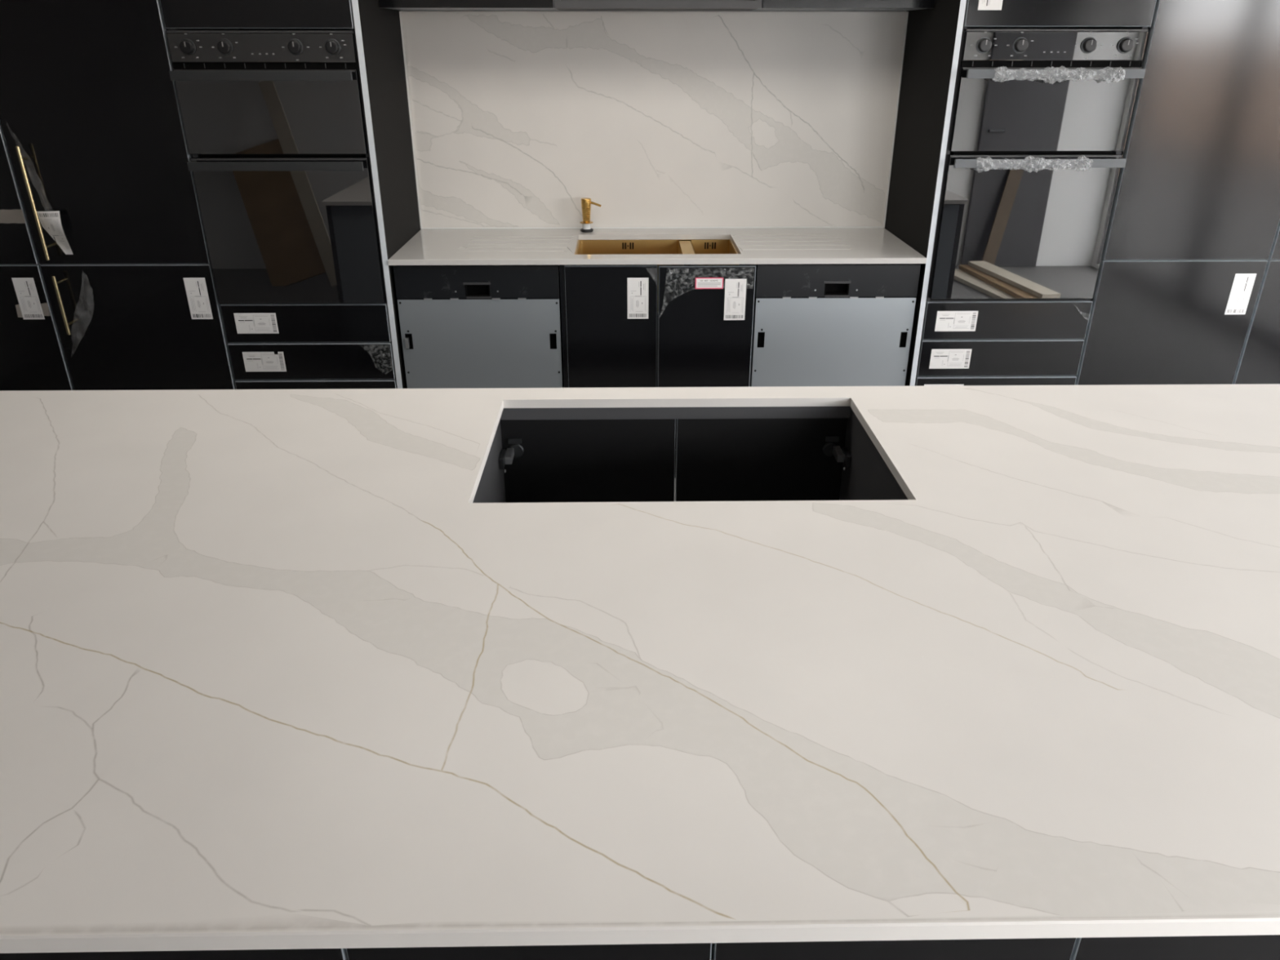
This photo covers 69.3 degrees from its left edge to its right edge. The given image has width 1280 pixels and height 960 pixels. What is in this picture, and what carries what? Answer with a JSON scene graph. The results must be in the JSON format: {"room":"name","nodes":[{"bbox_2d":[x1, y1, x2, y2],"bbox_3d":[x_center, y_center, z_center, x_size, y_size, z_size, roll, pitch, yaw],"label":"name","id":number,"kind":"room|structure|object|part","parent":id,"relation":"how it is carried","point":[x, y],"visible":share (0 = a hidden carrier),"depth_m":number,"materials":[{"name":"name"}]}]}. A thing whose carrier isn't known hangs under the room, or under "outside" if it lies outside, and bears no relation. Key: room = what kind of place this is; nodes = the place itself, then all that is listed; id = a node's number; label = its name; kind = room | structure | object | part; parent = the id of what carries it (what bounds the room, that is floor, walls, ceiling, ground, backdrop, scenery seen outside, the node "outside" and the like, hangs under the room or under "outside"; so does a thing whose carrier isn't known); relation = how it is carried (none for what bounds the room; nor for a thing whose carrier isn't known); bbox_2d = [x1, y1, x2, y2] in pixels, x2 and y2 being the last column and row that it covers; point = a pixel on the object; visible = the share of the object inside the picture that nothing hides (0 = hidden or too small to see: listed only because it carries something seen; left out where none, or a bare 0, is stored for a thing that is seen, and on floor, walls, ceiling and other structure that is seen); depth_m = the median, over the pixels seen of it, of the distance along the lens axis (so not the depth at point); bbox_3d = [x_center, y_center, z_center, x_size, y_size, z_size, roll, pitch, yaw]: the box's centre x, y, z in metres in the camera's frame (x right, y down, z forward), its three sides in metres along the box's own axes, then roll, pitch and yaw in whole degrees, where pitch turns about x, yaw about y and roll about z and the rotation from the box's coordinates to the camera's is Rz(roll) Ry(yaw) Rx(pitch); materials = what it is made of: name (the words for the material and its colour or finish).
{"room":"kitchen","nodes":[
{"label":"kitchen","id":0,"kind":"room"},
{"bbox_2d":[400,10,906,11],"bbox_3d":[0.132,-1.428,3.814,7.300,2.520,0.190,0,25,-1],"label":"wall","id":1,"kind":"structure","parent":0,"point":[401,11],"depth_m":3.54,"materials":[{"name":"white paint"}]},
{"bbox_2d":[378,0,559,10],"bbox_3d":[-0.604,-2.021,3.210,0.601,0.692,0.350,0,25,-1],"label":"upper cabinet","id":2,"kind":"object","parent":1,"relation":"attached to","point":[401,5],"visible":0.92,"depth_m":3.20,"materials":[{"name":"grey wood"}]},
{"bbox_2d":[399,11,908,229],"bbox_3d":[0.056,-1.415,3.686,1.929,0.806,0.029,0,25,-1],"label":"backsplash","id":3,"kind":"structure","parent":1,"relation":"attached to","point":[658,119],"depth_m":3.67,"materials":[{"name":"white stone"}]},
{"bbox_2d":[553,0,761,10],"bbox_3d":[0.060,-2.026,3.221,0.722,0.692,0.348,0,25,-1],"label":"upper cabinet","id":4,"kind":"object","parent":1,"relation":"attached to","point":[561,5],"visible":1,"depth_m":3.21,"materials":[{"name":"grey"}]},
{"bbox_2d":[751,0,934,10],"bbox_3d":[0.723,-2.030,3.230,0.600,0.692,0.350,0,25,-1],"label":"upper cabinet","id":5,"kind":"object","parent":1,"relation":"attached to","point":[766,5],"visible":1,"depth_m":3.22,"materials":[{"name":"grey"}]},
{"bbox_2d":[674,477,675,501],"bbox_3d":[0.172,0.785,2.200,7.300,0.100,5.000,0,25,-1],"label":"floor","id":6,"kind":"structure","parent":0,"point":[674,477],"depth_m":3.69,"materials":[{"name":"concrete"}]},
{"bbox_2d":[0,122,74,391],"bbox_3d":[-2.448,-1.180,3.427,0.603,2.399,0.615,0,25,-1],"label":"tall cabinet","id":7,"kind":"object","parent":6,"relation":"on","point":[33,357],"visible":0.19,"depth_m":3.38,"materials":[{"name":"grey"}]},
{"bbox_2d":[0,209,25,223],"bbox_3d":[-2.250,-0.916,3.214,0.217,0.048,0.001,0,25,-1],"label":"tape","id":8,"kind":"object","parent":7,"relation":"attached to","point":[6,216],"visible":1,"depth_m":3.22,"materials":[{"name":"beige"}]},
{"bbox_3d":[-2.443,-1.452,2.969,0.601,1.512,0.020,0,25,-1],"label":"door","id":9,"kind":"part","parent":7,"relation":"part of","materials":[{"name":"grey"}]},
{"bbox_2d":[11,277,44,319],"bbox_3d":[-2.207,-0.654,3.338,0.077,0.152,0.001,0,25,-1],"label":"label sticker","id":10,"kind":"object","parent":7,"relation":"attached to","point":[25,289],"visible":1,"depth_m":3.34,"materials":[{"name":"white paper"}]},
{"bbox_2d":[15,302,49,317],"bbox_3d":[-2.204,-0.616,3.357,0.120,0.054,0.001,0,25,-1],"label":"tape","id":11,"kind":"object","parent":7,"relation":"attached to","point":[45,308],"visible":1,"depth_m":3.36,"materials":[{"name":"beige"}]},
{"bbox_3d":[-2.443,-0.435,3.450,0.601,0.730,0.020,0,25,-1],"label":"door","id":12,"kind":"part","parent":7,"relation":"part of","materials":[{"name":"grey"}]},
{"bbox_2d":[0,0,236,390],"bbox_3d":[-1.840,-1.175,3.416,0.602,2.399,0.659,0,25,-1],"label":"tall cabinet","id":13,"kind":"object","parent":6,"relation":"on","point":[91,121],"visible":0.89,"depth_m":3.18,"materials":[{"name":"grey"}]},
{"bbox_3d":[-2.075,-0.942,3.164,0.012,0.378,0.012,0,25,-1],"label":"handle","id":14,"kind":"part","parent":13,"relation":"part of","materials":[{"name":"gold metal"}]},
{"bbox_2d":[37,210,73,254],"bbox_3d":[-2.040,-0.860,3.225,0.077,0.152,0.024,0,25,-1],"label":"label sticker","id":15,"kind":"object","parent":13,"relation":"attached to","point":[51,221],"visible":1,"depth_m":3.21,"materials":[{"name":"white paper"}]},
{"bbox_3d":[-2.072,-0.624,3.314,0.012,0.213,0.012,0,25,-1],"label":"handle","id":16,"kind":"part","parent":13,"relation":"part of","materials":[{"name":"gold metal"}]},
{"bbox_3d":[-1.835,-1.456,2.978,0.600,1.512,0.020,0,25,-1],"label":"door","id":17,"kind":"part","parent":13,"relation":"part of","materials":[{"name":"grey"}]},
{"bbox_3d":[-1.835,-0.439,3.459,0.600,0.730,0.020,0,25,-1],"label":"door","id":18,"kind":"part","parent":13,"relation":"part of","materials":[{"name":"grey"}]},
{"bbox_2d":[182,277,213,319],"bbox_3d":[-1.599,-0.657,3.349,0.077,0.152,0.001,0,25,-1],"label":"label sticker","id":19,"kind":"object","parent":13,"relation":"attached to","point":[196,289],"visible":1,"depth_m":3.35,"materials":[{"name":"white paper"}]},
{"bbox_2d":[0,948,348,959],"bbox_3d":[-0.629,0.668,1.300,0.691,0.877,0.600,0,25,-1],"label":"base cabinet","id":20,"kind":"object","parent":6,"relation":"on","point":[304,953],"visible":0.02,"depth_m":0.87,"materials":[{"name":"grey"}]},
{"bbox_2d":[160,0,397,389],"bbox_3d":[-1.231,-1.188,3.445,0.606,2.399,0.615,0,25,-1],"label":"tall cabinet","id":21,"kind":"object","parent":6,"relation":"on","point":[323,345],"visible":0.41,"depth_m":3.40,"materials":[{"name":"grey"}]},
{"bbox_2d":[233,312,279,333],"bbox_3d":[-1.406,-0.574,3.392,0.152,0.077,0.001,0,25,-1],"label":"label sticker","id":22,"kind":"object","parent":21,"relation":"attached to","point":[255,322],"visible":1,"depth_m":3.39,"materials":[{"name":"white paper"}]},
{"bbox_3d":[-1.226,-1.801,2.826,0.602,0.758,0.020,0,25,-1],"label":"door","id":23,"kind":"part","parent":21,"relation":"part of","materials":[{"name":"grey"}]},
{"bbox_2d":[242,351,286,371],"bbox_3d":[-1.402,-0.441,3.454,0.152,0.077,0.001,0,25,-1],"label":"label sticker","id":24,"kind":"object","parent":21,"relation":"attached to","point":[253,361],"visible":1,"depth_m":3.46,"materials":[{"name":"white paper"}]},
{"bbox_2d":[165,30,385,303],"bbox_3d":[-1.230,-1.151,3.393,0.595,0.888,0.601,0,25,-1],"label":"double oven","id":25,"kind":"object","parent":21,"relation":"in","point":[273,120],"visible":1,"depth_m":3.13,"materials":[{"name":"black"}]},
{"bbox_3d":[-1.461,-1.396,2.982,0.041,0.041,0.020,0,25,-1],"label":"knob","id":26,"kind":"part","parent":25,"relation":"part of","materials":[{"name":"black plastic"}]},
{"bbox_3d":[-1.341,-1.397,2.984,0.041,0.041,0.020,0,25,-1],"label":"knob","id":27,"kind":"part","parent":25,"relation":"part of","materials":[{"name":"black plastic"}]},
{"bbox_3d":[-1.226,-1.448,2.988,0.595,0.007,0.020,0,25,-1],"label":"trim","id":28,"kind":"part","parent":25,"relation":"part of","materials":[{"name":"grey plastic"}]},
{"bbox_2d":[174,33,346,60],"bbox_3d":[-1.229,-1.402,2.996,0.553,0.079,0.001,0,25,-1],"label":"control panel","id":29,"kind":"object","parent":25,"relation":"on","point":[242,46],"depth_m":2.99,"materials":[{"name":"grey"}]},
{"bbox_3d":[-1.225,-1.308,2.993,0.583,0.028,0.012,0,25,-1],"label":"handle","id":30,"kind":"part","parent":25,"relation":"part of","materials":[{"name":"grey metal"}]},
{"bbox_3d":[-1.226,-1.404,3.007,0.595,0.084,0.022,0,25,-1],"label":"control panel","id":31,"kind":"part","parent":25,"relation":"part of","materials":[{"name":"black glass"}]},
{"bbox_3d":[-1.226,-1.335,3.020,0.587,0.006,0.001,0,25,-1],"label":"door rail","id":32,"kind":"part","parent":25,"relation":"part of","materials":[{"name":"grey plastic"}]},
{"bbox_3d":[-1.226,-1.227,3.088,0.595,0.262,0.028,0,25,-1],"label":"door","id":33,"kind":"part","parent":25,"relation":"part of","materials":[{"name":"black glass"}]},
{"bbox_3d":[-1.225,-1.055,3.113,0.583,0.028,0.012,0,25,-1],"label":"handle","id":34,"kind":"part","parent":25,"relation":"part of","materials":[{"name":"grey metal"}]},
{"bbox_3d":[-1.226,-1.087,3.137,0.587,0.006,0.001,0,25,-1],"label":"door rail","id":35,"kind":"part","parent":25,"relation":"part of","materials":[{"name":"grey plastic"}]},
{"bbox_3d":[-1.226,-0.872,3.256,0.595,0.500,0.028,0,25,-1],"label":"door","id":36,"kind":"part","parent":25,"relation":"part of","materials":[{"name":"black glass"}]},
{"bbox_3d":[-1.116,-1.398,2.988,0.041,0.041,0.020,0,25,-1],"label":"knob","id":37,"kind":"part","parent":25,"relation":"part of","materials":[{"name":"black plastic"}]},
{"bbox_3d":[-0.995,-1.399,2.990,0.041,0.041,0.020,0,25,-1],"label":"knob","id":38,"kind":"part","parent":25,"relation":"part of","materials":[{"name":"black plastic"}]},
{"bbox_3d":[-1.226,-0.577,3.405,0.602,0.142,0.020,0,25,-1],"label":"drawer","id":39,"kind":"part","parent":21,"relation":"part of","materials":[{"name":"grey"}]},
{"bbox_3d":[-1.226,-0.446,3.467,0.602,0.139,0.020,0,25,-1],"label":"drawer","id":40,"kind":"part","parent":21,"relation":"part of","materials":[{"name":"grey"}]},
{"bbox_3d":[-1.227,-0.313,3.530,0.602,0.143,0.020,0,25,-1],"label":"drawer","id":41,"kind":"part","parent":21,"relation":"part of","materials":[{"name":"grey"}]},
{"bbox_2d":[300,302,353,303],"bbox_3d":[-1.232,-0.762,3.650,0.570,0.019,0.570,0,25,-1],"label":"shelf","id":42,"kind":"object","parent":21,"relation":"attached to","point":[300,303],"depth_m":3.39,"materials":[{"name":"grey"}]},
{"bbox_2d":[351,0,420,388],"bbox_3d":[-0.915,-1.200,3.448,0.021,2.420,0.620,0,25,-1],"label":"end panel","id":43,"kind":"object","parent":6,"relation":"on","point":[378,33],"visible":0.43,"depth_m":3.33,"materials":[{"name":"black"}]},
{"bbox_2d":[393,264,564,388],"bbox_3d":[-0.596,-0.492,3.764,0.594,0.870,0.554,0,25,-1],"label":"dishwasher","id":44,"kind":"object","parent":6,"relation":"on","point":[462,326],"visible":0.61,"depth_m":3.43,"materials":[{"name":"grey metal"}]},
{"bbox_3d":[-0.592,-0.722,3.369,0.594,0.116,0.022,0,25,-1],"label":"control panel","id":45,"kind":"part","parent":44,"relation":"part of","materials":[{"name":"black plastic"}]},
{"bbox_2d":[559,240,756,477],"bbox_3d":[0.061,-0.497,3.767,0.712,0.875,0.567,0,25,-1],"label":"base cabinet","id":46,"kind":"object","parent":6,"relation":"on","point":[689,342],"visible":0.38,"depth_m":3.44,"materials":[{"name":"black"}]},
{"bbox_3d":[-0.105,-0.450,3.497,0.336,0.719,0.019,0,25,-1],"label":"door","id":47,"kind":"part","parent":46,"relation":"part of","materials":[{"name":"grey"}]},
{"bbox_2d":[626,277,648,319],"bbox_3d":[-0.008,-0.664,3.385,0.077,0.152,0.001,0,25,-1],"label":"label sticker","id":48,"kind":"object","parent":46,"relation":"attached to","point":[637,287],"visible":1,"depth_m":3.38,"materials":[{"name":"white paper"}]},
{"bbox_2d":[387,227,926,265],"bbox_3d":[0.061,-0.910,3.585,1.929,0.020,0.600,0,25,-1],"label":"countertop","id":49,"kind":"structure","parent":46,"relation":"on","point":[510,246],"depth_m":3.49,"materials":[{"name":"white stone"}]},
{"bbox_2d":[580,197,601,232],"bbox_3d":[-0.200,-1.077,3.760,0.088,0.130,0.053,0,25,-1],"label":"soap dispenser","id":50,"kind":"object","parent":49,"relation":"on","point":[586,202],"visible":1,"depth_m":3.75,"materials":[{"name":"gold metal"}]},
{"bbox_3d":[-0.179,-1.115,3.740,0.046,0.022,0.009,2,25,4],"label":"spout","id":51,"kind":"part","parent":50,"relation":"part of","materials":[{"name":"gold metal"}]},
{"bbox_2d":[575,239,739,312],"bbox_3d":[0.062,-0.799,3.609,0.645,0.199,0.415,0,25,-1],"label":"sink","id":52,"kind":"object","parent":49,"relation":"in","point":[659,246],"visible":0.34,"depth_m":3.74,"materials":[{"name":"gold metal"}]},
{"bbox_3d":[-0.040,-0.798,3.607,0.397,0.198,0.375,0,25,-1],"label":"bowl","id":53,"kind":"part","parent":52,"relation":"part of","materials":[{"name":"gold metal"}]},
{"bbox_3d":[0.286,-0.818,3.603,0.156,0.158,0.375,0,25,-1],"label":"bowl","id":54,"kind":"part","parent":52,"relation":"part of","materials":[{"name":"gold metal"}]},
{"bbox_3d":[0.243,-0.447,3.491,0.350,0.719,0.019,0,25,-1],"label":"door","id":55,"kind":"part","parent":46,"relation":"part of","materials":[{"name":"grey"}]},
{"bbox_2d":[724,279,746,319],"bbox_3d":[0.346,-0.657,3.370,0.077,0.152,0.001,0,25,-1],"label":"label sticker","id":56,"kind":"object","parent":46,"relation":"attached to","point":[735,289],"visible":1,"depth_m":3.37,"materials":[{"name":"white paper"}]},
{"bbox_3d":[0.241,-0.678,3.365,0.343,0.186,0.011,0,25,-1],"label":"protective film","id":57,"kind":"object","parent":46,"relation":"attached to","visible":0},
{"bbox_2d":[695,277,723,288],"bbox_3d":[0.250,-0.711,3.342,0.101,0.041,0.001,0,25,-1],"label":"sticker","id":58,"kind":"object","parent":57,"relation":"attached to","point":[700,282],"visible":1,"depth_m":3.34,"materials":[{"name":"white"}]},
{"bbox_2d":[472,406,907,502],"bbox_3d":[0.082,0.371,1.928,0.812,0.878,0.725,0,25,-1],"label":"cutout","id":59,"kind":"object","parent":6,"relation":"on","point":[730,453],"visible":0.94,"depth_m":2.10,"materials":[{"name":"black"}]},
{"bbox_3d":[-0.314,0.311,1.880,0.018,0.730,0.702,0,25,-1],"label":"panel","id":60,"kind":"part","parent":59,"relation":"part of","materials":[{"name":"grey"}]},
{"bbox_3d":[-0.291,-0.053,2.066,0.016,0.018,0.054,0,25,-1],"label":"hinge arm","id":61,"kind":"part","parent":59,"relation":"part of","materials":[{"name":"silver metal"}]},
{"bbox_2d":[509,444,524,457],"bbox_3d":[-0.280,-0.065,2.091,0.035,0.035,0.006,0,25,-1],"label":"hinge","id":62,"kind":"object","parent":59,"relation":"on","point":[518,449],"depth_m":2.09,"materials":[{"name":"grey metal"}]},
{"bbox_3d":[-0.125,0.156,2.213,0.408,0.722,0.019,0,25,-1],"label":"door","id":63,"kind":"part","parent":59,"relation":"part of","materials":[{"name":"grey"}]},
{"bbox_3d":[0.077,-0.151,2.039,0.774,0.029,0.018,0,25,-1],"label":"rail","id":64,"kind":"part","parent":59,"relation":"part of","materials":[{"name":"grey"}]},
{"bbox_3d":[0.282,0.153,2.219,0.398,0.722,0.019,0,25,-1],"label":"door","id":65,"kind":"part","parent":59,"relation":"part of","materials":[{"name":"grey"}]},
{"bbox_2d":[822,441,837,456],"bbox_3d":[0.433,-0.070,2.102,0.035,0.035,0.006,0,25,-1],"label":"hinge","id":66,"kind":"object","parent":59,"relation":"on","point":[828,447],"depth_m":2.10,"materials":[{"name":"grey metal"}]},
{"bbox_3d":[0.446,-0.059,2.077,0.016,0.018,0.054,0,25,-1],"label":"hinge arm","id":67,"kind":"part","parent":59,"relation":"part of","materials":[{"name":"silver metal"}]},
{"bbox_3d":[0.479,0.306,1.892,0.018,0.730,0.702,0,25,-1],"label":"panel","id":68,"kind":"part","parent":59,"relation":"part of","materials":[{"name":"grey"}]},
{"bbox_2d":[346,937,1076,959],"bbox_3d":[0.064,0.664,1.311,0.691,0.877,0.600,0,25,-1],"label":"base cabinet","id":69,"kind":"object","parent":6,"relation":"on","point":[1037,948],"visible":0.02,"depth_m":0.88,"materials":[{"name":"black"}]},
{"bbox_3d":[-0.104,0.723,1.015,0.344,0.720,0.020,0,25,-1],"label":"door","id":70,"kind":"part","parent":69,"relation":"part of","materials":[{"name":"grey"}]},
{"bbox_3d":[0.242,0.721,1.020,0.344,0.720,0.020,0,25,-1],"label":"door","id":71,"kind":"part","parent":69,"relation":"part of","materials":[{"name":"grey"}]},
{"bbox_2d":[750,263,920,386],"bbox_3d":[0.718,-0.502,3.786,0.594,0.870,0.552,0,25,-1],"label":"dishwasher","id":72,"kind":"object","parent":6,"relation":"on","point":[815,324],"visible":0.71,"depth_m":3.45,"materials":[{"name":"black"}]},
{"bbox_3d":[0.723,-0.731,3.389,0.594,0.116,0.022,0,25,-1],"label":"control panel","id":73,"kind":"part","parent":72,"relation":"part of","materials":[{"name":"black plastic"}]},
{"bbox_2d":[884,0,966,386],"bbox_3d":[1.036,-1.213,3.478,0.020,2.420,0.620,0,25,-1],"label":"end panel","id":74,"kind":"object","parent":6,"relation":"on","point":[933,38],"visible":0.43,"depth_m":3.37,"materials":[{"name":"black"}]},
{"bbox_2d":[915,0,1156,386],"bbox_3d":[1.358,-1.206,3.485,0.616,2.399,0.615,0,25,-1],"label":"tall cabinet","id":75,"kind":"object","parent":6,"relation":"on","point":[1014,341],"visible":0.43,"depth_m":3.44,"materials":[{"name":"grey"}]},
{"bbox_2d":[924,384,964,386],"bbox_3d":[1.163,-0.331,3.554,0.152,0.077,0.001,0,25,-1],"label":"label sticker","id":76,"kind":"object","parent":75,"relation":"attached to","point":[924,384],"visible":0.03,"depth_m":3.54,"materials":[{"name":"white paper"}]},
{"bbox_2d":[928,348,972,368],"bbox_3d":[1.172,-0.458,3.494,0.152,0.077,0.001,0,25,-1],"label":"label sticker","id":77,"kind":"object","parent":75,"relation":"attached to","point":[940,358],"visible":1,"depth_m":3.49,"materials":[{"name":"white paper"}]},
{"bbox_2d":[934,311,977,331],"bbox_3d":[1.174,-0.589,3.432,0.152,0.077,0.001,0,25,-1],"label":"label sticker","id":78,"kind":"object","parent":75,"relation":"attached to","point":[946,321],"visible":1,"depth_m":3.43,"materials":[{"name":"white paper"}]},
{"bbox_2d":[977,0,1002,9],"bbox_3d":[1.130,-1.588,2.959,0.077,0.152,0.001,0,25,-1],"label":"label sticker","id":79,"kind":"object","parent":75,"relation":"attached to","point":[983,4],"visible":1,"depth_m":2.98,"materials":[{"name":"white paper"}]},
{"bbox_3d":[1.363,-0.331,3.570,0.612,0.143,0.020,0,25,-1],"label":"drawer","id":80,"kind":"part","parent":75,"relation":"part of","materials":[{"name":"grey"}]},
{"bbox_3d":[1.363,-0.463,3.507,0.612,0.139,0.020,0,25,-1],"label":"drawer","id":81,"kind":"part","parent":75,"relation":"part of","materials":[{"name":"grey"}]},
{"bbox_3d":[1.363,-0.595,3.445,0.612,0.142,0.020,0,25,-1],"label":"drawer","id":82,"kind":"part","parent":75,"relation":"part of","materials":[{"name":"grey"}]},
{"bbox_2d":[929,298,1085,301],"bbox_3d":[1.358,-0.779,3.689,0.580,0.019,0.570,0,25,-1],"label":"shelf","id":83,"kind":"object","parent":75,"relation":"attached to","point":[934,300],"depth_m":3.43,"materials":[{"name":"grey"}]},
{"bbox_2d":[928,28,1147,299],"bbox_3d":[1.357,-1.175,3.430,0.595,0.888,0.601,0,25,-1],"label":"double oven","id":84,"kind":"object","parent":75,"relation":"in","point":[1018,233],"visible":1,"depth_m":3.17,"materials":[{"name":"black"}]},
{"bbox_3d":[1.126,-1.419,3.019,0.041,0.041,0.020,0,25,-1],"label":"knob","id":85,"kind":"part","parent":84,"relation":"part of","materials":[{"name":"black plastic"}]},
{"bbox_3d":[1.246,-1.420,3.021,0.041,0.041,0.020,0,25,-1],"label":"knob","id":86,"kind":"part","parent":84,"relation":"part of","materials":[{"name":"black plastic"}]},
{"bbox_3d":[1.361,-0.895,3.293,0.595,0.500,0.028,0,25,-1],"label":"door","id":87,"kind":"part","parent":84,"relation":"part of","materials":[{"name":"black glass"}]},
{"bbox_2d":[976,156,1088,172],"bbox_3d":[1.339,-1.075,3.150,0.398,0.057,0.047,0,25,-1],"label":"plastic wrap","id":88,"kind":"object","parent":84,"relation":"on","point":[1079,157],"visible":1,"depth_m":3.15,"materials":[{"name":"white"}]},
{"bbox_3d":[1.361,-1.110,3.174,0.587,0.006,0.001,0,25,-1],"label":"door rail","id":89,"kind":"part","parent":84,"relation":"part of","materials":[{"name":"grey plastic"}]},
{"bbox_3d":[1.362,-1.078,3.150,0.583,0.028,0.012,0,25,-1],"label":"handle","id":90,"kind":"part","parent":84,"relation":"part of","materials":[{"name":"grey metal"}]},
{"bbox_3d":[1.361,-1.250,3.125,0.595,0.262,0.028,0,25,-1],"label":"door","id":91,"kind":"part","parent":84,"relation":"part of","materials":[{"name":"black glass"}]},
{"bbox_3d":[1.361,-1.358,3.057,0.587,0.006,0.001,0,25,-1],"label":"door rail","id":92,"kind":"part","parent":84,"relation":"part of","materials":[{"name":"grey plastic"}]},
{"bbox_3d":[1.361,-1.427,3.044,0.595,0.084,0.022,0,25,-1],"label":"control panel","id":93,"kind":"part","parent":84,"relation":"part of","materials":[{"name":"black glass"}]},
{"bbox_2d":[970,31,1138,58],"bbox_3d":[1.359,-1.425,3.033,0.553,0.079,0.001,0,25,-1],"label":"control panel","id":94,"kind":"object","parent":84,"relation":"on","point":[1042,45],"depth_m":3.03,"materials":[{"name":"grey"}]},
{"bbox_3d":[1.361,-1.471,3.025,0.595,0.007,0.020,0,25,-1],"label":"trim","id":95,"kind":"part","parent":84,"relation":"part of","materials":[{"name":"grey plastic"}]},
{"bbox_3d":[1.362,-1.331,3.030,0.583,0.028,0.012,0,25,-1],"label":"handle","id":96,"kind":"part","parent":84,"relation":"part of","materials":[{"name":"grey metal"}]},
{"bbox_2d":[992,66,1124,84],"bbox_3d":[1.372,-1.327,3.032,0.432,0.057,0.045,0,25,-1],"label":"plastic wrap","id":97,"kind":"object","parent":84,"relation":"on","point":[1063,66],"visible":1,"depth_m":3.03,"materials":[{"name":"white"}]},
{"bbox_3d":[1.471,-1.421,3.025,0.041,0.041,0.020,0,25,-1],"label":"knob","id":98,"kind":"part","parent":84,"relation":"part of","materials":[{"name":"black plastic"}]},
{"bbox_3d":[1.592,-1.422,3.026,0.041,0.041,0.020,0,25,-1],"label":"knob","id":99,"kind":"part","parent":84,"relation":"part of","materials":[{"name":"black plastic"}]},
{"bbox_3d":[1.363,-1.822,2.864,0.612,0.751,0.020,0,25,-1],"label":"door","id":100,"kind":"part","parent":75,"relation":"part of","materials":[{"name":"grey"}]},
{"bbox_2d":[1070,934,1279,959],"bbox_3d":[0.757,0.659,1.321,0.691,0.877,0.600,0,25,-1],"label":"base cabinet","id":101,"kind":"object","parent":6,"relation":"on","point":[1263,947],"visible":0.02,"depth_m":0.89,"materials":[{"name":"grey wood"}]},
{"bbox_2d":[1075,0,1279,385],"bbox_3d":[1.974,-1.210,3.494,0.602,2.399,0.615,0,25,-1],"label":"tall cabinet","id":102,"kind":"object","parent":6,"relation":"on","point":[1196,205],"visible":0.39,"depth_m":3.26,"materials":[{"name":"black"}]},
{"bbox_3d":[1.978,-0.466,3.517,0.600,0.733,0.020,0,25,-1],"label":"door","id":103,"kind":"part","parent":102,"relation":"part of","materials":[{"name":"grey"}]},
{"bbox_3d":[1.979,-1.483,3.036,0.600,1.509,0.020,0,25,-1],"label":"door","id":104,"kind":"part","parent":102,"relation":"part of","materials":[{"name":"grey"}]},
{"bbox_2d":[1224,273,1256,314],"bbox_3d":[2.211,-0.684,3.406,0.077,0.152,0.001,0,25,-1],"label":"label sticker","id":105,"kind":"object","parent":102,"relation":"attached to","point":[1242,285],"visible":1,"depth_m":3.41,"materials":[{"name":"white paper"}]},
{"bbox_2d":[1232,220,1279,384],"bbox_3d":[2.584,-1.214,3.503,0.607,2.399,0.615,0,25,-1],"label":"tall cabinet","id":106,"kind":"object","parent":6,"relation":"on","point":[1259,362],"visible":0.19,"depth_m":3.48,"materials":[{"name":"black"}]},
{"bbox_3d":[2.589,-1.487,3.045,0.605,1.509,0.020,0,25,-1],"label":"door","id":107,"kind":"part","parent":106,"relation":"part of","materials":[{"name":"grey"}]},
{"bbox_3d":[1.063,0.365,1.943,1.148,0.877,0.725,0,25,-1],"label":"cabinet","id":108,"kind":"object","parent":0,"visible":0},
{"bbox_2d":[0,383,1279,953],"bbox_3d":[0.091,0.100,1.449,3.175,0.020,1.405,0,25,-1],"label":"countertop","id":109,"kind":"structure","parent":108,"relation":"on","point":[273,675],"depth_m":1.12,"materials":[{"name":"white stone"}]}
]}

